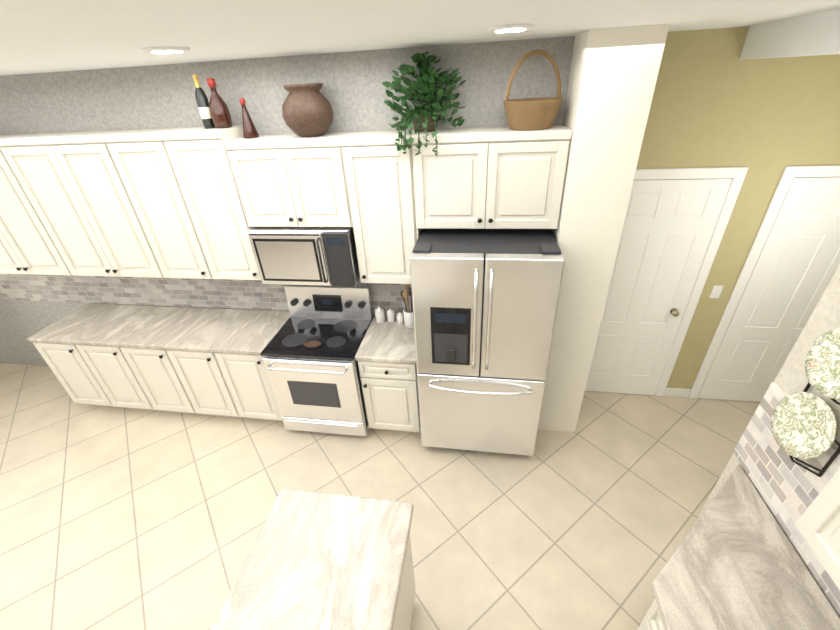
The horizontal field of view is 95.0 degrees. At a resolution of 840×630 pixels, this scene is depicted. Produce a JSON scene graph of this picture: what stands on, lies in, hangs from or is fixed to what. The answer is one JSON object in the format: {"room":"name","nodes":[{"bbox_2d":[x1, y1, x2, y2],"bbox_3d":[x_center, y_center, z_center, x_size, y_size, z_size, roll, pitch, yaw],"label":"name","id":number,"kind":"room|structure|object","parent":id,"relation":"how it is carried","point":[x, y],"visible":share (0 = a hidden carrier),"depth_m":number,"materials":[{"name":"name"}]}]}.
{"room":"kitchen","nodes":[
{"label":"kitchen","id":0,"kind":"room"},
{"bbox_2d":[0,36,574,365],"bbox_3d":[-2.035,-0.556,3.524,6.870,2.880,0.120,2,32,9],"label":"wall","id":1,"kind":"structure","parent":0,"point":[352,90],"depth_m":2.68,"materials":[{"name":"paint"}]},
{"bbox_2d":[0,134,75,275],"bbox_3d":[-3.439,-0.908,3.273,0.966,1.095,0.346,2,32,9],"label":"upper cabinet","id":2,"kind":"object","parent":1,"relation":"attached to","point":[27,244],"depth_m":3.18,"materials":[{"name":"paint"}]},
{"bbox_2d":[0,130,171,277],"bbox_3d":[-2.584,-0.875,3.142,1.034,1.095,0.346,2,32,9],"label":"upper cabinet","id":3,"kind":"object","parent":1,"relation":"attached to","point":[78,180],"depth_m":2.94,"materials":[{"name":"paint"}]},
{"bbox_2d":[108,127,219,278],"bbox_3d":[-1.917,-0.850,3.039,0.584,1.095,0.346,2,32,9],"label":"upper cabinet","id":4,"kind":"object","parent":1,"relation":"attached to","point":[148,156],"depth_m":2.84,"materials":[{"name":"paint"}]},
{"bbox_2d":[0,274,410,314],"bbox_3d":[-2.120,-0.282,3.631,6.290,0.479,0.010,2,32,9],"label":"backsplash","id":5,"kind":"structure","parent":1,"relation":"attached to","point":[227,293],"depth_m":3.73,"materials":[{"name":"tile"}]},
{"bbox_2d":[168,125,260,279],"bbox_3d":[-1.507,-0.834,2.976,0.516,1.095,0.346,2,32,9],"label":"upper cabinet","id":6,"kind":"object","parent":1,"relation":"attached to","point":[193,202],"depth_m":2.76,"materials":[{"name":"paint"}]},
{"bbox_2d":[192,75,214,128],"bbox_3d":[-1.470,-1.439,2.605,0.077,0.316,0.076,2,32,9],"label":"wine bottle","id":7,"kind":"object","parent":6,"relation":"on","point":[201,98],"visible":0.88,"depth_m":2.59,"materials":[{"name":"black glass"}]},
{"bbox_2d":[207,78,232,127],"bbox_3d":[-1.366,-1.425,2.595,0.126,0.293,0.125,2,32,9],"label":"oil bottle","id":8,"kind":"object","parent":6,"relation":"on","point":[220,114],"visible":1,"depth_m":2.58,"materials":[{"name":"brown glass"}]},
{"bbox_2d":[224,132,351,229],"bbox_3d":[-0.865,-0.969,2.780,0.798,0.585,0.346,2,32,9],"label":"upper cabinet","id":9,"kind":"object","parent":1,"relation":"attached to","point":[283,180],"depth_m":2.62,"materials":[{"name":"paint"}]},
{"bbox_2d":[239,98,258,138],"bbox_3d":[-1.182,-1.341,2.626,0.104,0.240,0.102,2,32,9],"label":"bottle","id":10,"kind":"object","parent":9,"relation":"on","point":[249,129],"visible":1,"depth_m":2.62,"materials":[{"name":"brown glass"}]},
{"bbox_2d":[248,227,359,286],"bbox_3d":[-0.848,-0.500,3.005,0.762,0.442,0.450,2,32,9],"label":"microwave","id":11,"kind":"object","parent":9,"relation":"attached to","point":[321,256],"visible":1,"depth_m":2.83,"materials":[{"name":"silver metal"}]},
{"bbox_2d":[282,83,332,136],"bbox_3d":[-0.737,-1.340,2.524,0.330,0.301,0.330,2,32,9],"label":"decorative urn","id":12,"kind":"object","parent":9,"relation":"on","point":[307,110],"visible":1,"depth_m":2.42,"materials":[{"name":"ceramic"}]},
{"bbox_2d":[340,129,427,283],"bbox_3d":[-0.234,-0.757,2.799,0.589,1.026,0.346,2,32,9],"label":"upper cabinet","id":13,"kind":"object","parent":1,"relation":"attached to","point":[386,187],"depth_m":2.59,"materials":[{"name":"paint"}]},
{"bbox_2d":[382,52,465,155],"bbox_3d":[0.016,-1.305,2.385,0.533,0.549,0.494,2,32,9],"label":"ivy plant","id":14,"kind":"object","parent":13,"relation":"on","point":[424,117],"visible":1,"depth_m":2.36,"materials":[{"name":"green plant"}]},
{"bbox_2d":[424,124,571,228],"bbox_3d":[0.448,-0.916,2.580,0.945,0.593,0.346,2,32,9],"label":"upper cabinet","id":15,"kind":"object","parent":1,"relation":"attached to","point":[497,177],"depth_m":2.42,"materials":[{"name":"paint"}]},
{"bbox_2d":[503,50,563,129],"bbox_3d":[0.672,-1.324,2.273,0.364,0.401,0.322,-8,32,-8],"label":"decorative basket","id":16,"kind":"object","parent":15,"relation":"on","point":[531,114],"visible":0.98,"depth_m":2.24,"materials":[{"name":"wicker"}]},
{"bbox_2d":[0,363,759,629],"bbox_3d":[0.419,2.030,1.917,12.400,0.100,10.700,2,32,9],"label":"floor","id":17,"kind":"structure","parent":0,"point":[113,518],"depth_m":2.90,"materials":[{"name":"tile"}]},
{"bbox_2d":[27,304,420,432],"bbox_3d":[-1.691,0.502,3.646,3.512,0.915,0.658,2,32,9],"label":"base cabinets","id":18,"kind":"object","parent":17,"relation":"on","point":[199,361],"visible":0.94,"depth_m":3.40,"materials":[{"name":"paint"}]},
{"bbox_2d":[375,307,384,322],"bbox_3d":[-0.348,-0.007,3.339,0.081,0.143,0.081,-4,31,-1],"label":"canister","id":19,"kind":"object","parent":18,"relation":"on","point":[379,315],"depth_m":3.31,"materials":[{"name":"white ceramic"}]},
{"bbox_2d":[387,308,394,322],"bbox_3d":[-0.251,-0.002,3.343,0.069,0.122,0.069,-4,31,-1],"label":"canister","id":20,"kind":"object","parent":18,"relation":"on","point":[390,312],"depth_m":3.32,"materials":[{"name":"white ceramic"}]},
{"bbox_2d":[397,312,403,323],"bbox_3d":[-0.171,0.022,3.313,0.058,0.103,0.058,-4,31,-1],"label":"canister","id":21,"kind":"object","parent":18,"relation":"on","point":[400,320],"depth_m":3.29,"materials":[{"name":"white ceramic"}]},
{"bbox_2d":[401,284,413,327],"bbox_3d":[-0.083,-0.073,3.203,0.143,0.373,0.120,2,32,9],"label":"utensil crock","id":22,"kind":"object","parent":18,"relation":"on","point":[408,316],"visible":0.62,"depth_m":3.19,"materials":[{"name":"white ceramic"}]},
{"bbox_2d":[260,284,373,435],"bbox_3d":[-0.831,0.431,3.395,0.766,1.215,0.723,2,32,9],"label":"range","id":23,"kind":"object","parent":17,"relation":"on","point":[309,352],"visible":0.98,"depth_m":3.24,"materials":[{"name":"silver metal"}]},
{"bbox_2d":[394,524,415,629],"bbox_3d":[-0.472,1.648,1.684,0.692,0.879,1.186,2,32,9],"label":"kitchen island","id":24,"kind":"object","parent":17,"relation":"on","point":[405,602],"depth_m":1.98,"materials":[{"name":"paint"}]},
{"bbox_2d":[210,488,413,629],"bbox_3d":[-0.484,1.308,1.349,0.700,0.048,1.460,2,32,9],"label":"island countertop","id":25,"kind":"structure","parent":24,"relation":"on","point":[317,560],"depth_m":1.66,"materials":[{"name":"white stone"}]},
{"bbox_2d":[409,229,564,455],"bbox_3d":[0.461,0.257,3.000,0.936,1.800,0.802,2,32,9],"label":"refrigerator","id":26,"kind":"object","parent":17,"relation":"on","point":[484,303],"visible":1,"depth_m":2.57,"materials":[{"name":"metal"}]},
{"bbox_2d":[637,464,839,629],"bbox_3d":[0.957,2.601,-0.051,0.658,0.915,5.576,2,32,9],"label":"countertop","id":27,"kind":"structure","parent":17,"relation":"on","point":[735,562],"depth_m":1.57,"materials":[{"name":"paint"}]},
{"bbox_2d":[0,0,839,75],"bbox_3d":[-2.139,-0.605,0.742,7.507,0.100,10.700,2,32,9],"label":"ceiling","id":28,"kind":"structure","parent":0,"point":[41,36],"depth_m":1.41,"materials":[{"name":"paint"}]},
{"bbox_2d":[141,46,189,53],"bbox_3d":[-1.167,-1.218,1.773,0.199,0.014,0.199,-3,31,1],"label":"recessed light","id":29,"kind":"object","parent":28,"relation":"in","point":[168,49],"depth_m":1.72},
{"bbox_2d":[487,24,533,32],"bbox_3d":[0.395,-1.248,1.679,0.199,0.014,0.199,-3,31,1],"label":"recessed light","id":30,"kind":"object","parent":28,"relation":"in","point":[493,29],"depth_m":1.63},
{"bbox_2d":[538,23,669,431],"bbox_3d":[1.135,-0.304,2.821,0.375,2.880,0.380,2,32,9],"label":"wall","id":31,"kind":"structure","parent":0,"point":[614,71],"depth_m":2.31,"materials":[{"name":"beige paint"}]},
{"bbox_2d":[636,26,839,388],"bbox_3d":[4.115,-0.417,2.734,5.530,2.880,0.120,2,32,9],"label":"wall","id":32,"kind":"structure","parent":0,"point":[716,102],"depth_m":2.51,"materials":[{"name":"paint"}]},
{"bbox_2d":[585,167,747,395],"bbox_3d":[1.832,-0.115,3.204,0.904,2.092,0.080,2,32,9],"label":"hall door","id":33,"kind":"structure","parent":32,"relation":"in","point":[676,220],"depth_m":3.07,"materials":[{"name":"white wood"}]},
{"bbox_2d":[663,388,690,397],"bbox_3d":[4.280,1.186,2.759,4.693,0.100,1.455,2,32,9],"label":"baseboard","id":34,"kind":"structure","parent":32,"relation":"attached to","point":[675,392],"depth_m":3.65,"materials":[{"name":"white wood"}]},
{"bbox_2d":[709,285,722,297],"bbox_3d":[2.392,-0.185,3.106,0.070,0.116,0.008,2,32,9],"label":"light switch","id":35,"kind":"object","parent":32,"relation":"attached to","point":[716,292],"visible":1,"depth_m":3.10,"materials":[{"name":"white plastic"}]},
{"bbox_2d":[688,165,839,401],"bbox_3d":[2.988,-0.071,3.026,0.984,2.092,0.080,2,32,9],"label":"hall door","id":36,"kind":"structure","parent":32,"relation":"in","point":[790,266],"depth_m":3.00,"materials":[{"name":"white wood"}]},
{"bbox_2d":[689,264,839,617],"bbox_3d":[1.256,1.936,-0.878,0.120,2.880,6.345,2,32,9],"label":"wall","id":37,"kind":"structure","parent":0,"point":[791,377],"depth_m":1.64,"materials":[{"name":"paint"}]},
{"bbox_2d":[733,382,839,579],"bbox_3d":[1.630,0.690,1.677,0.010,0.489,0.631,2,32,9],"label":"backsplash","id":38,"kind":"structure","parent":37,"relation":"attached to","point":[789,490],"depth_m":1.74,"materials":[{"name":"tile"}]},
{"bbox_2d":[771,328,839,476],"bbox_3d":[1.562,0.118,1.368,0.111,1.215,0.301,2,32,9],"label":"flower ball","id":39,"kind":"object","parent":37,"relation":"attached to","point":[803,424],"visible":1,"depth_m":1.52,"materials":[{"name":"plant"}]},
{"bbox_2d":[795,468,839,589],"bbox_3d":[1.296,0.444,0.581,0.346,1.110,0.876,2,32,9],"label":"upper cabinet","id":40,"kind":"object","parent":37,"relation":"attached to","point":[817,524],"visible":1,"depth_m":1.11,"materials":[{"name":"paint"}]},
{"bbox_2d":[817,571,839,613],"bbox_3d":[1.172,2.285,-0.906,0.010,0.489,5.510,2,32,9],"label":"backsplash","id":41,"kind":"structure","parent":37,"relation":"attached to","point":[828,586],"depth_m":1.48,"materials":[{"name":"tile"}]},
{"bbox_2d":[739,9,839,59],"bbox_3d":[3.989,-0.303,-0.156,4.893,0.265,10.700,2,32,9],"label":"soffit","id":42,"kind":"structure","parent":0,"point":[815,34],"depth_m":1.92,"materials":[{"name":"paint"}]}
]}

